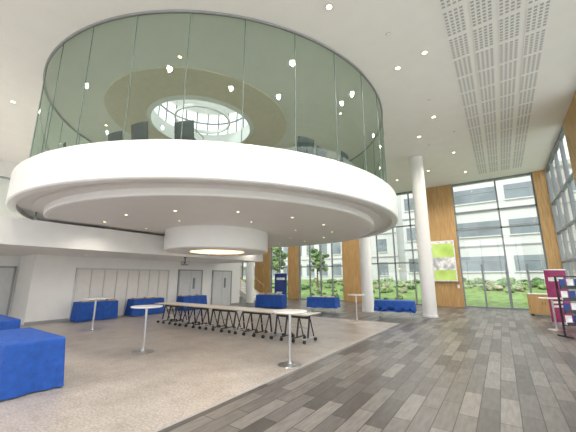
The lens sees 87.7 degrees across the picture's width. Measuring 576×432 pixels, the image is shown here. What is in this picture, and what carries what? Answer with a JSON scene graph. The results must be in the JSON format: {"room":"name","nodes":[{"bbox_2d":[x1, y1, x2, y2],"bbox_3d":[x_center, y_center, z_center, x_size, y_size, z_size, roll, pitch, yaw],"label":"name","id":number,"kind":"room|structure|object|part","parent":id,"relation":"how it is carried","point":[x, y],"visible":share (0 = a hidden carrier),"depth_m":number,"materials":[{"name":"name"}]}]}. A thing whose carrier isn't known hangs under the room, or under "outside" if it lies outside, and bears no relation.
{"room":"building atrium lobby","nodes":[
{"label":"building atrium lobby","id":0,"kind":"room"},
{"bbox_2d":[0,255,20,316],"bbox_3d":[-14.628,1.985,7.628,0.200,2.600,12.150,-8,-14,34],"label":"wall","id":1,"kind":"structure","parent":0,"point":[5,260],"depth_m":12.24,"materials":[{"name":"paint"}]},
{"bbox_2d":[0,266,16,315],"bbox_3d":[-11.650,3.003,11.490,0.112,2.170,1.640,-8,-14,34],"label":"door","id":2,"kind":"structure","parent":1,"relation":"in","point":[7,273],"depth_m":12.02,"materials":[{"name":"grey paint"}]},
{"bbox_2d":[0,176,39,219],"bbox_3d":[-10.482,-1.228,4.555,0.070,1.250,10.900,-8,-14,34],"label":"gallery balustrade","id":3,"kind":"object","parent":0,"point":[2,177],"depth_m":8.40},
{"bbox_2d":[0,159,241,296],"bbox_3d":[-12.832,1.401,17.149,0.200,7.600,29.300,-8,-14,34],"label":"wall","id":4,"kind":"structure","parent":0,"point":[6,167],"depth_m":15.28,"materials":[{"name":"paint"}]},
{"bbox_2d":[10,254,239,324],"bbox_3d":[-8.780,3.998,17.365,5.600,2.600,11.250,-8,-14,34],"label":"wall","id":5,"kind":"structure","parent":0,"point":[44,286],"depth_m":12.14,"materials":[{"name":"paint"}]},
{"bbox_2d":[24,303,238,324],"bbox_3d":[-6.476,4.896,15.536,0.020,0.100,11.250,-8,-14,34],"label":"baseboard","id":6,"kind":"structure","parent":5,"relation":"attached to","point":[66,319],"depth_m":11.62,"materials":[{"name":"grey paint"}]},
{"bbox_2d":[176,269,202,300],"bbox_3d":[-5.535,4.139,16.983,0.112,2.170,1.640,-8,-14,34],"label":"door","id":7,"kind":"structure","parent":5,"relation":"in","point":[189,281],"depth_m":17.00,"materials":[{"name":"grey paint"}]},
{"bbox_2d":[211,270,231,304],"bbox_3d":[-4.161,4.537,18.909,0.112,2.170,1.640,-8,-14,34],"label":"door","id":8,"kind":"structure","parent":5,"relation":"in","point":[221,286],"depth_m":18.87,"materials":[{"name":"grey paint"}]},
{"bbox_2d":[0,216,262,264],"bbox_3d":[-10.706,1.155,11.883,9.250,0.750,23.200,-8,-14,34],"label":"bulkhead","id":9,"kind":"object","parent":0,"point":[18,236],"visible":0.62,"depth_m":10.07,"materials":[{"name":"white paint"}]},
{"bbox_2d":[181,257,188,264],"bbox_3d":[-4.503,1.975,13.124,0.340,0.345,0.330,3,-12,-16],"label":"ceiling projector","id":10,"kind":"object","parent":9,"relation":"hanging from","point":[185,262],"visible":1,"depth_m":13.02,"materials":[{"name":"grey paint"}]},
{"bbox_2d":[6,10,397,255],"bbox_3d":[-2.484,-0.965,12.348,13.000,4.890,13.000,-8,-14,34],"label":"balcony","id":11,"kind":"object","parent":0,"point":[90,184],"visible":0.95,"depth_m":7.07,"materials":[{"name":"white paint"}]},
{"bbox_2d":[108,131,124,140],"bbox_3d":[-4.174,-1.591,7.530,0.568,0.880,0.567,-5,-13,22],"label":"chair","id":12,"kind":"object","parent":11,"relation":"on","point":[115,136],"visible":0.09,"depth_m":7.33,"materials":[{"name":"metal"}]},
{"bbox_2d":[131,121,161,139],"bbox_3d":[-3.351,-1.685,7.074,0.568,0.880,0.567,-4,-12,21],"label":"chair","id":13,"kind":"object","parent":11,"relation":"on","point":[139,131],"visible":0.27,"depth_m":6.87,"materials":[{"name":"metal"}]},
{"bbox_2d":[174,120,203,139],"bbox_3d":[-2.324,-1.698,7.008,0.568,0.880,0.567,-3,-12,13],"label":"chair","id":14,"kind":"object","parent":11,"relation":"on","point":[188,125],"visible":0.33,"depth_m":6.81,"materials":[{"name":"metal"}]},
{"bbox_3d":[-2.484,-1.763,12.513,12.440,3.240,12.440,-8,-14,34],"label":"glass","id":15,"kind":"part","parent":11,"relation":"part of","materials":[{"name":"glass"}]},
{"bbox_2d":[289,136,313,154],"bbox_3d":[0.350,-1.536,7.795,0.568,0.880,0.567,6,-13,-28],"label":"chair","id":16,"kind":"object","parent":11,"relation":"on","point":[304,144],"visible":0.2,"depth_m":7.61,"materials":[{"name":"metal"}]},
{"bbox_2d":[313,145,325,157],"bbox_3d":[0.736,-1.418,8.364,0.567,0.880,0.568,-9,-14,36],"label":"chair","id":17,"kind":"object","parent":11,"relation":"on","point":[320,152],"visible":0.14,"depth_m":8.20,"materials":[{"name":"metal"}]},
{"bbox_2d":[332,150,348,163],"bbox_3d":[1.442,-1.355,8.671,0.567,0.880,0.568,-7,-14,32],"label":"chair","id":18,"kind":"object","parent":11,"relation":"on","point":[344,157],"visible":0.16,"depth_m":8.49,"materials":[{"name":"metal"}]},
{"bbox_2d":[0,0,575,192],"bbox_3d":[-3.245,-3.652,11.479,23.050,0.001,29.500,-8,-14,34],"label":"ceiling","id":19,"kind":"structure","parent":0,"point":[30,30],"depth_m":8.46,"materials":[{"name":"paint"}]},
{"bbox_2d":[104,66,286,146],"bbox_3d":[-3.356,-4.444,11.971,6.640,1.950,6.640,-8,-14,34],"label":"surround","id":20,"kind":"object","parent":19,"relation":"attached to","point":[150,88],"visible":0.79,"depth_m":10.25,"materials":[{"name":"beige paint"}]},
{"bbox_2d":[174,103,229,133],"bbox_3d":[-3.356,-4.502,11.983,2.120,1.570,2.120,-8,-14,34],"label":"pendant lamp","id":21,"kind":"object","parent":20,"relation":"hanging from","point":[188,105],"visible":0.8,"depth_m":11.34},
{"bbox_2d":[10,3,466,257],"bbox_3d":[-3.144,-0.965,12.097,16.680,5.011,22.680,-8,-14,34],"label":"recessed light","id":22,"kind":"object","parent":19,"relation":"in","point":[328,6],"visible":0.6,"depth_m":8.35,"materials":[{"name":"beige"}]},
{"bbox_2d":[386,32,455,145],"bbox_3d":[4.710,-3.875,10.271,1.216,0.049,7.516,-8,-14,34],"label":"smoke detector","id":23,"kind":"object","parent":19,"relation":"attached to","point":[387,33],"visible":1,"depth_m":10.06,"materials":[{"name":"white plastic"}]},
{"bbox_2d":[439,0,550,173],"bbox_3d":[6.998,-3.947,10.015,1.995,0.010,16.905,-8,-14,34],"label":"panels","id":24,"kind":"object","parent":19,"relation":"attached to","point":[481,11],"depth_m":8.57,"materials":[{"name":"white metal"}]},
{"bbox_2d":[0,297,575,431],"bbox_3d":[-3.315,3.837,9.918,22.950,0.100,29.400,-8,-14,34],"label":"floor","id":25,"kind":"structure","parent":0,"point":[462,369],"depth_m":5.29,"materials":[{"name":"grey wood"}]},
{"bbox_2d":[0,314,20,329],"bbox_3d":[-7.189,2.834,7.165,1.894,0.750,0.889,-8,-14,34],"label":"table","id":26,"kind":"object","parent":25,"relation":"on","point":[6,322],"visible":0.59,"depth_m":6.92,"materials":[{"name":"fabric"}]},
{"bbox_2d":[0,327,65,400],"bbox_3d":[-4.565,2.396,5.046,1.894,0.750,0.889,-8,-14,34],"label":"ottoman","id":27,"kind":"object","parent":25,"relation":"on","point":[31,359],"visible":1,"depth_m":4.58,"materials":[{"name":"fabric"}]},
{"bbox_2d":[69,298,117,321],"bbox_3d":[-8.018,3.900,12.515,0.745,0.828,1.641,-8,-14,34],"label":"table","id":28,"kind":"object","parent":25,"relation":"on","point":[108,308],"visible":0.99,"depth_m":12.23,"materials":[{"name":"fabric"}]},
{"bbox_2d":[83,298,107,331],"bbox_3d":[-6.418,3.259,9.934,0.710,1.040,0.710,-8,-14,34],"label":"table","id":29,"kind":"object","parent":25,"relation":"on","point":[95,299],"visible":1,"depth_m":9.87,"materials":[{"name":"metal"}]},
{"bbox_2d":[69,268,169,319],"bbox_3d":[-7.603,3.565,14.111,0.080,2.130,4.370,-8,-14,34],"label":"wall","id":30,"kind":"structure","parent":25,"relation":"on","point":[123,285],"depth_m":13.87,"materials":[{"name":"white paint"}]},
{"bbox_2d":[124,297,164,315],"bbox_3d":[-6.764,4.275,14.280,0.706,0.808,1.656,-8,-14,34],"label":"table","id":31,"kind":"object","parent":25,"relation":"on","point":[135,301],"visible":0.86,"depth_m":13.88,"materials":[{"name":"fabric"}]},
{"bbox_2d":[130,305,162,353],"bbox_3d":[-3.406,2.682,7.145,0.710,1.040,0.710,-8,-14,34],"label":"table","id":32,"kind":"object","parent":25,"relation":"on","point":[143,350],"visible":1,"depth_m":7.10,"materials":[{"name":"metal"}]},
{"bbox_2d":[155,302,191,324],"bbox_3d":[-4.418,3.754,11.594,1.378,0.742,0.810,-8,-14,34],"label":"conference table","id":33,"kind":"object","parent":25,"relation":"on","point":[167,304],"visible":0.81,"depth_m":11.52,"materials":[{"name":"white laminate"}]},
{"bbox_2d":[175,294,206,310],"bbox_3d":[-5.247,4.715,16.407,0.706,0.808,1.656,-8,-14,34],"label":"table","id":34,"kind":"object","parent":25,"relation":"on","point":[197,298],"visible":0.67,"depth_m":16.07,"materials":[{"name":"fabric"}]},
{"bbox_2d":[176,303,215,328],"bbox_3d":[-3.279,3.593,10.815,1.378,0.742,0.810,-8,-14,34],"label":"conference table","id":35,"kind":"object","parent":25,"relation":"on","point":[192,306],"visible":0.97,"depth_m":10.72,"materials":[{"name":"white laminate"}]},
{"bbox_2d":[201,305,245,332],"bbox_3d":[-2.140,3.432,10.035,1.378,0.742,0.810,-8,-14,34],"label":"conference table","id":36,"kind":"object","parent":25,"relation":"on","point":[219,308],"visible":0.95,"depth_m":9.98,"materials":[{"name":"white laminate"}]},
{"bbox_2d":[245,262,253,302],"bbox_3d":[-2.748,2.437,22.135,0.600,7.590,0.600,-8,-14,34],"label":"round column","id":37,"kind":"structure","parent":25,"relation":"on","point":[250,265],"depth_m":21.44,"materials":[{"name":"white paint"}]},
{"bbox_2d":[239,266,263,300],"bbox_3d":[-3.962,5.040,24.459,4.100,3.431,1.694,-8,-14,34],"label":"staircase","id":38,"kind":"structure","parent":25,"relation":"on","point":[242,282],"depth_m":23.70,"materials":[{"name":"white paint"}]},
{"bbox_2d":[231,307,277,337],"bbox_3d":[-1.000,3.270,9.255,1.378,0.742,0.810,-8,-14,34],"label":"conference table","id":39,"kind":"object","parent":25,"relation":"on","point":[261,311],"visible":0.92,"depth_m":9.19,"materials":[{"name":"white laminate"}]},
{"bbox_2d":[254,247,270,295],"bbox_3d":[-2.249,3.518,27.366,1.800,7.590,0.230,-8,-14,34],"label":"panel","id":40,"kind":"object","parent":25,"relation":"on","point":[262,269],"visible":0.34,"depth_m":26.84,"materials":[{"name":"brown wood"}]},
{"bbox_2d":[255,293,286,308],"bbox_3d":[-0.983,4.931,17.503,1.745,0.828,0.850,-4,-12,20],"label":"table","id":41,"kind":"object","parent":25,"relation":"on","point":[268,300],"visible":0.98,"depth_m":17.19,"materials":[{"name":"fabric"}]},
{"bbox_2d":[154,316,399,431],"bbox_3d":[-8.392,3.393,7.973,16.710,0.023,20.315,-8,-14,34],"label":"floor strip","id":42,"kind":"object","parent":25,"relation":"on","point":[314,316],"visible":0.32,"depth_m":4.68,"materials":[{"name":"grey paint"}]},
{"bbox_2d":[275,273,286,301],"bbox_3d":[-0.477,4.739,19.541,0.840,2.030,0.320,-1,-12,6],"label":"roll-up banner","id":43,"kind":"object","parent":25,"relation":"on","point":[280,278],"visible":0.52,"depth_m":19.60,"materials":[{"name":"plastic"}]},
{"bbox_2d":[273,309,306,368],"bbox_3d":[0.038,2.464,6.090,0.710,1.040,0.710,-8,-14,34],"label":"table","id":44,"kind":"object","parent":25,"relation":"on","point":[290,364],"visible":1,"depth_m":6.04,"materials":[{"name":"metal"}]},
{"bbox_2d":[265,311,320,343],"bbox_3d":[0.139,3.109,8.476,1.378,0.742,0.810,-8,-14,34],"label":"conference table","id":45,"kind":"object","parent":25,"relation":"on","point":[304,315],"visible":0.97,"depth_m":8.37,"materials":[{"name":"white laminate"}]},
{"bbox_2d":[288,246,299,298],"bbox_3d":[0.497,3.130,25.487,1.100,7.590,0.230,-8,-14,34],"label":"panel","id":46,"kind":"object","parent":25,"relation":"on","point":[293,252],"visible":0.48,"depth_m":25.03,"materials":[{"name":"brown wood"}]},
{"bbox_2d":[306,296,340,313],"bbox_3d":[1.783,4.482,15.231,1.604,0.788,0.789,-6,-13,26],"label":"table","id":47,"kind":"object","parent":25,"relation":"on","point":[313,301],"visible":0.99,"depth_m":14.95,"materials":[{"name":"fabric"}]},
{"bbox_2d":[342,239,361,301],"bbox_3d":[4.781,2.524,22.557,1.450,7.590,0.230,-8,-14,34],"label":"panel","id":48,"kind":"object","parent":25,"relation":"on","point":[350,253],"visible":0.48,"depth_m":22.17,"materials":[{"name":"brown wood"}]},
{"bbox_2d":[347,294,363,321],"bbox_3d":[2.785,3.730,12.215,0.710,1.040,0.710,-8,-14,34],"label":"table","id":49,"kind":"object","parent":25,"relation":"on","point":[355,295],"visible":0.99,"depth_m":12.15,"materials":[{"name":"metal"}]},
{"bbox_2d":[359,237,374,311],"bbox_3d":[4.139,1.216,16.229,0.640,7.590,0.640,-8,-14,34],"label":"round column","id":50,"kind":"structure","parent":25,"relation":"on","point":[364,243],"depth_m":15.61,"materials":[{"name":"white paint"}]},
{"bbox_2d":[374,299,416,319],"bbox_3d":[4.635,4.038,12.988,1.694,0.750,0.789,-6,-13,26],"label":"table","id":51,"kind":"object","parent":25,"relation":"on","point":[382,305],"visible":1,"depth_m":12.72,"materials":[{"name":"fabric"}]},
{"bbox_2d":[409,155,437,317],"bbox_3d":[6.385,0.799,14.214,0.640,7.590,0.640,-8,-14,34],"label":"round column","id":52,"kind":"structure","parent":25,"relation":"on","point":[428,294],"depth_m":13.94,"materials":[{"name":"white paint"}]},
{"bbox_2d":[426,185,464,306],"bbox_3d":[9.904,1.799,19.052,1.550,7.590,0.230,-8,-14,34],"label":"panel","id":53,"kind":"object","parent":25,"relation":"on","point":[441,217],"visible":0.73,"depth_m":19.05,"materials":[{"name":"brown wood"}]},
{"bbox_2d":[431,240,457,280],"bbox_3d":[9.733,2.799,18.728,1.320,2.500,0.134,-8,-14,34],"label":"poster","id":54,"kind":"object","parent":53,"relation":"attached to","point":[443,252],"visible":0.93,"depth_m":18.66,"materials":[{"name":"paper"}]},
{"bbox_2d":[526,293,550,315],"bbox_3d":[11.796,4.103,13.895,1.040,0.990,0.558,-6,-13,29],"label":"storage cabinet","id":55,"kind":"object","parent":25,"relation":"on","point":[536,305],"visible":0.67,"depth_m":13.79,"materials":[{"name":"brown laminate"}]},
{"bbox_2d":[538,297,562,330],"bbox_3d":[8.969,3.295,10.110,0.710,1.040,0.710,-8,-14,34],"label":"table","id":56,"kind":"object","parent":25,"relation":"on","point":[550,298],"visible":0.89,"depth_m":10.07,"materials":[{"name":"metal"}]},
{"bbox_2d":[543,269,573,324],"bbox_3d":[10.385,3.079,11.511,0.840,2.030,0.320,-1,-12,3],"label":"roll-up banner","id":57,"kind":"object","parent":25,"relation":"on","point":[549,274],"visible":0.48,"depth_m":11.55,"materials":[{"name":"fabric"}]},
{"bbox_2d":[554,276,575,338],"bbox_3d":[8.471,2.692,8.971,0.710,1.760,0.500,0,-12,1],"label":"display stand","id":58,"kind":"object","parent":25,"relation":"on","point":[572,296],"visible":1,"depth_m":8.92,"materials":[{"name":"black metal"}]},
{"bbox_2d":[396,175,529,195],"bbox_3d":[5.202,2.566,22.540,23.050,8.500,0.200,-8,-14,34],"label":"wall","id":59,"kind":"structure","parent":0,"point":[528,175],"depth_m":18.60,"materials":[{"name":"paint"}]},
{"bbox_2d":[271,247,287,298],"bbox_3d":[-0.701,3.313,26.373,1.916,7.590,0.120,-8,-14,34],"label":"window","id":60,"kind":"structure","parent":59,"relation":"in","point":[279,267],"depth_m":26.33,"materials":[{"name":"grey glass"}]},
{"bbox_2d":[299,243,343,300],"bbox_3d":[2.599,2.846,24.115,3.966,7.590,0.120,-8,-14,34],"label":"window","id":61,"kind":"structure","parent":59,"relation":"in","point":[300,266],"depth_m":23.98,"materials":[{"name":"grey metal"}]},
{"bbox_2d":[372,191,421,304],"bbox_3d":[7.353,2.174,20.862,4.766,7.590,0.120,-8,-14,34],"label":"window","id":62,"kind":"structure","parent":59,"relation":"in","point":[407,193],"depth_m":20.58,"materials":[{"name":"grey metal"}]},
{"bbox_2d":[451,172,547,309],"bbox_3d":[12.237,1.480,17.509,4.096,7.590,0.140,-8,-14,34],"label":"window","id":63,"kind":"structure","parent":59,"relation":"in","point":[525,174],"depth_m":17.40,"materials":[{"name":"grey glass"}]},
{"bbox_2d":[532,170,562,268],"bbox_3d":[14.118,1.203,16.169,0.570,7.590,0.230,-8,-14,34],"label":"panel","id":64,"kind":"object","parent":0,"point":[547,223],"visible":0.76,"depth_m":16.27,"materials":[{"name":"brown wood"}]},
{"bbox_2d":[563,92,575,186],"bbox_3d":[10.064,-0.104,9.845,0.220,7.590,2.500,-8,-14,34],"label":"panel","id":65,"kind":"object","parent":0,"point":[569,123],"visible":1,"depth_m":10.79,"materials":[{"name":"brown wood"}]},
{"bbox_2d":[545,125,575,314],"bbox_3d":[12.553,0.624,13.369,0.140,7.590,6.240,-8,-14,34],"label":"window","id":66,"kind":"structure","parent":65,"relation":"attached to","point":[558,170],"depth_m":13.77,"materials":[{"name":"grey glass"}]},
{"label":"outside","id":67,"kind":"structure","parent":0,"visible":0},
{"bbox_2d":[243,279,546,307],"bbox_3d":[18.503,9.920,42.822,120.000,1.610,50.000,-8,-14,34],"label":"bank","id":68,"kind":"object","parent":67,"point":[474,296],"visible":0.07,"depth_m":25.77,"materials":[{"name":"green plant"}]},
{"bbox_2d":[272,247,287,272],"bbox_3d":[-1.436,6.564,39.395,2.991,5.384,2.678,-8,-14,34],"label":"tree","id":69,"kind":"object","parent":68,"relation":"on","point":[275,261],"visible":0.64,"depth_m":39.15,"materials":[{"name":"green plant"}]},
{"bbox_2d":[307,248,329,287],"bbox_3d":[3.412,6.167,34.976,2.482,4.756,2.658,-8,-14,34],"label":"tree","id":70,"kind":"object","parent":68,"relation":"on","point":[315,256],"visible":0.84,"depth_m":34.57,"materials":[{"name":"green plant"}]},
{"bbox_2d":[243,195,406,279],"bbox_3d":[4.665,5.519,61.396,37.900,14.950,12.250,-8,-14,34],"label":"office building","id":71,"kind":"structure","parent":68,"relation":"on","point":[385,240],"depth_m":48.18,"materials":[{"name":"white concrete"}]},
{"bbox_2d":[244,277,546,299],"bbox_3d":[8.657,7.577,32.226,44.566,2.156,12.588,-8,-14,34],"label":"planting","id":72,"kind":"object","parent":68,"relation":"on","point":[498,285],"visible":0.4,"depth_m":28.84,"materials":[{"name":"green plant"}]},
{"bbox_2d":[401,173,562,280],"bbox_3d":[31.891,0.914,31.713,35.900,11.950,10.250,-8,-14,34],"label":"office building","id":73,"kind":"structure","parent":68,"relation":"on","point":[523,245],"depth_m":32.36,"materials":[{"name":"white concrete"}]}
]}

